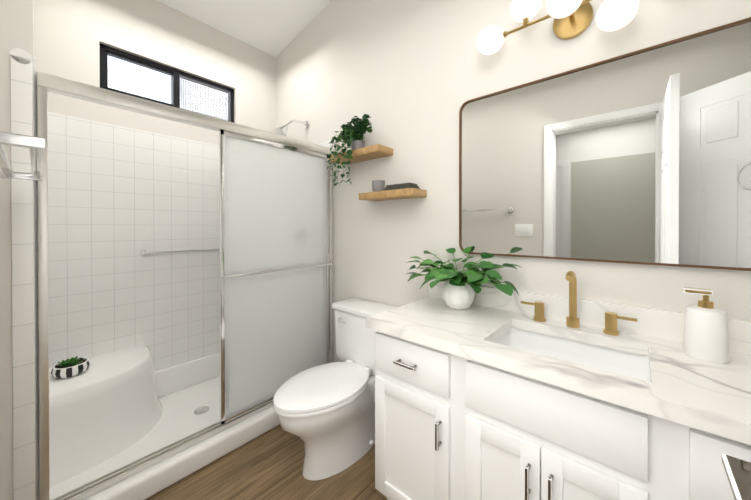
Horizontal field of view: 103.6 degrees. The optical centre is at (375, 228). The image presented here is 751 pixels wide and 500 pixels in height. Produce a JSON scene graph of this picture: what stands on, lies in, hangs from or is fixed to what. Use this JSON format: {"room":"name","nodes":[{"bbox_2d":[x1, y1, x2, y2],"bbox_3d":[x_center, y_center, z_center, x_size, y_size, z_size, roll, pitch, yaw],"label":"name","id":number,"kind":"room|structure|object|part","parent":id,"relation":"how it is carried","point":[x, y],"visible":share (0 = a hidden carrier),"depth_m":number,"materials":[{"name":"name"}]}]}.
{"room":"bathroom","nodes":[
{"label":"bathroom","id":0,"kind":"room"},
{"bbox_2d":[0,0,35,499],"bbox_3d":[-1.678,-0.276,1.379,0.870,3.095,0.115,0,0,41],"label":"wall","id":1,"kind":"structure","parent":0,"point":[16,23],"depth_m":1.09,"materials":[{"name":"white paint"}]},
{"bbox_2d":[10,48,34,499],"bbox_3d":[-1.328,0.250,1.114,0.009,1.847,0.054,0,0,41],"label":"wall tile","id":2,"kind":"structure","parent":1,"relation":"attached to","point":[22,226],"depth_m":1.11,"materials":[{"name":"white tile"}]},
{"bbox_2d":[33,56,38,499],"bbox_3d":[-1.657,0.241,1.446,0.802,1.860,0.008,0,0,41],"label":"wall tile","id":3,"kind":"structure","parent":1,"relation":"attached to","point":[36,287],"depth_m":1.18,"materials":[{"name":"white tile"}]},
{"bbox_2d":[34,0,275,144],"bbox_3d":[-1.594,-0.208,2.243,0.140,2.950,1.765,0,0,41],"label":"wall","id":4,"kind":"structure","parent":0,"point":[158,32],"depth_m":2.10,"materials":[{"name":"white paint"}]},
{"bbox_2d":[47,112,219,371],"bbox_3d":[-1.461,0.237,2.285,0.008,1.860,1.530,0,0,41],"label":"wall tile","id":5,"kind":"structure","parent":4,"relation":"attached to","point":[120,198],"depth_m":2.03,"materials":[{"name":"white tile"}]},
{"bbox_2d":[99,43,233,122],"bbox_3d":[-1.541,-1.061,2.276,0.060,0.315,0.868,0,0,41],"label":"window","id":6,"kind":"structure","parent":4,"relation":"in","point":[106,51],"depth_m":2.27,"materials":[{"name":"black metal"}]},
{"bbox_2d":[156,0,330,56],"bbox_3d":[-0.197,-1.984,1.104,3.730,0.722,1.905,0,0,41],"label":"ceiling","id":7,"kind":"structure","parent":0,"point":[274,28],"depth_m":2.38,"materials":[{"name":"white paint"}]},
{"bbox_2d":[146,425,386,499],"bbox_3d":[-0.413,1.327,0.525,4.190,0.100,3.090,0,0,41],"label":"floor","id":8,"kind":"structure","parent":0,"point":[268,465],"depth_m":1.50,"materials":[{"name":"brown wood"}]},
{"bbox_2d":[37,72,332,499],"bbox_3d":[-1.125,0.177,1.991,0.897,2.183,1.528,0,0,41],"label":"shower","id":9,"kind":"object","parent":8,"relation":"on","point":[129,424],"visible":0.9,"depth_m":1.78,"materials":[{"name":"white glass"}]},
{"bbox_2d":[51,356,89,378],"bbox_3d":[-1.720,0.779,1.671,0.156,0.082,0.156,0,0,41],"label":"potted plant","id":10,"kind":"object","parent":9,"relation":"on","point":[69,368],"visible":1,"depth_m":1.64,"materials":[{"name":"white"}]},
{"bbox_3d":[-1.373,0.166,2.340,0.052,0.040,0.770,0,0,41],"label":"grab rail","id":11,"kind":"part","parent":9,"relation":"part of","materials":[{"name":"silver metal"}]},
{"bbox_3d":[-0.610,0.270,1.976,0.068,1.703,0.795,0,0,41],"label":"door","id":12,"kind":"part","parent":9,"relation":"part of","materials":[{"name":"white glass"}]},
{"bbox_2d":[273,298,397,480],"bbox_3d":[-0.185,0.883,1.659,0.583,0.775,0.773,0,0,41],"label":"toilet","id":13,"kind":"object","parent":8,"relation":"on","point":[325,413],"visible":0.77,"depth_m":1.57,"materials":[{"name":"white ceramic"}]},
{"bbox_2d":[365,323,750,499],"bbox_3d":[0.735,0.857,1.000,1.549,0.835,0.574,0,0,41],"label":"bathroom vanity","id":14,"kind":"object","parent":8,"relation":"on","point":[506,391],"depth_m":0.95,"materials":[{"name":"white painted wood"},{"name":"brushed nickel"}]},
{"bbox_2d":[365,295,750,438],"bbox_3d":[0.736,0.419,1.005,1.581,0.040,0.565,0,0,41],"label":"countertop","id":15,"kind":"structure","parent":14,"relation":"on","point":[711,386],"depth_m":0.90,"materials":[{"name":"white stone"}]},
{"bbox_2d":[406,247,522,309],"bbox_3d":[0.350,0.244,1.423,0.599,0.304,0.384,0,0,41],"label":"plant","id":16,"kind":"object","parent":15,"relation":"on","point":[463,290],"depth_m":1.44,"materials":[{"name":"green plant"}]},
{"bbox_2d":[493,328,650,381],"bbox_3d":[0.664,0.513,1.043,0.469,0.147,0.359,0,0,41],"label":"sink basin","id":17,"kind":"object","parent":15,"relation":"in","point":[634,363],"depth_m":1.15,"materials":[{"name":"white ceramic"}]},
{"bbox_2d":[521,271,636,335],"bbox_3d":[0.781,0.282,1.179,0.394,0.233,0.121,0,0,41],"label":"faucet","id":18,"kind":"object","parent":15,"relation":"on","point":[572,325],"depth_m":1.19,"materials":[{"name":"gold metal"}]},
{"bbox_2d":[682,287,729,363],"bbox_3d":[1.023,0.293,0.917,0.098,0.212,0.088,0,0,41],"label":"soap dispenser","id":19,"kind":"object","parent":15,"relation":"on","point":[706,335],"depth_m":0.89,"materials":[{"name":"white ceramic"}]},
{"bbox_2d":[276,0,750,361],"bbox_3d":[0.384,-0.505,1.776,3.730,3.548,0.140,0,0,41],"label":"wall","id":20,"kind":"structure","parent":0,"point":[409,77],"depth_m":1.75,"materials":[{"name":"white paint"}]},
{"bbox_2d":[317,141,330,147],"bbox_3d":[-0.655,0.235,2.591,0.802,1.860,0.008,0,0,41],"label":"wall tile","id":21,"kind":"structure","parent":20,"relation":"attached to","point":[327,144],"depth_m":2.35,"materials":[{"name":"white tile"}]},
{"bbox_2d":[329,144,392,164],"bbox_3d":[-0.110,-0.500,2.016,0.470,0.043,0.149,0,0,41],"label":"shelf","id":22,"kind":"object","parent":20,"relation":"attached to","point":[376,151],"visible":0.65,"depth_m":1.92,"materials":[{"name":"brown wood"}]},
{"bbox_2d":[327,114,371,187],"bbox_3d":[-0.166,-0.504,1.969,0.309,0.487,0.221,0,0,41],"label":"potted plant","id":23,"kind":"object","parent":22,"relation":"on","point":[351,136],"visible":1,"depth_m":1.95,"materials":[{"name":"green plant"}]},
{"bbox_2d":[359,188,426,200],"bbox_3d":[0.097,-0.210,1.837,0.420,0.042,0.149,0,0,41],"label":"shelf","id":24,"kind":"object","parent":20,"relation":"attached to","point":[405,193],"visible":1,"depth_m":1.76,"materials":[{"name":"brown wood"}]},
{"bbox_2d":[372,180,384,191],"bbox_3d":[0.019,-0.269,1.891,0.082,0.075,0.082,0,0,41],"label":"cup","id":25,"kind":"object","parent":24,"relation":"on","point":[378,185],"visible":0.79,"depth_m":1.86,"materials":[{"name":"grey ceramic"}]},
{"bbox_2d":[383,183,419,190],"bbox_3d":[0.156,-0.249,1.775,0.200,0.036,0.105,0,0,41],"label":"cloth","id":26,"kind":"object","parent":24,"relation":"on","point":[400,186],"visible":0.83,"depth_m":1.73,"materials":[{"name":"grey fabric"}]},
{"bbox_2d":[476,0,639,54],"bbox_3d":[0.784,-0.892,1.199,0.758,0.295,0.198,0,0,41],"label":"sconce","id":27,"kind":"object","parent":20,"relation":"attached to","point":[573,19],"visible":1,"depth_m":1.24,"materials":[{"name":"white glass"}]},
{"bbox_2d":[459,17,750,270],"bbox_3d":[0.917,-0.272,1.204,1.220,0.810,0.021,0,0,41],"label":"vanity mirror","id":28,"kind":"object","parent":20,"relation":"attached to","point":[642,156],"visible":0.9,"depth_m":1.16,"materials":[{"name":"brown mirror"}]},
{"bbox_2d":[429,279,750,354],"bbox_3d":[0.915,0.348,1.209,1.581,0.100,0.021,0,0,41],"label":"backsplash","id":29,"kind":"structure","parent":0,"relation":"attached to","point":[690,327],"depth_m":1.16,"materials":[{"name":"white stone"}]},
{"bbox_2d":[722,454,750,499],"bbox_3d":[0.290,0.192,0.077,0.185,2.150,0.702,0,0,42],"label":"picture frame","id":30,"kind":"structure","parent":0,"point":[738,472],"depth_m":0.33,"materials":[{"name":"white wood"}]},
{"bbox_3d":[-1.318,-0.370,0.908,2.030,3.288,0.120,0,0,41],"label":"wall","id":31,"kind":"structure","parent":0,"visible":0},
{"bbox_2d":[0,131,45,180],"bbox_3d":[-0.982,-0.180,0.785,0.690,0.050,0.135,0,0,41],"label":"towel rail","id":32,"kind":"object","parent":31,"relation":"attached to","point":[36,146],"visible":1,"depth_m":0.68,"materials":[{"name":"silver metal"}]},
{"label":"outside","id":33,"kind":"structure","parent":0,"visible":0},
{"bbox_2d":[108,56,227,120],"bbox_3d":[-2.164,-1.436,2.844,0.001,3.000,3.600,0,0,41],"label":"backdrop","id":34,"kind":"structure","parent":33,"point":[134,72],"depth_m":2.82,"materials":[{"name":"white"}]}
]}

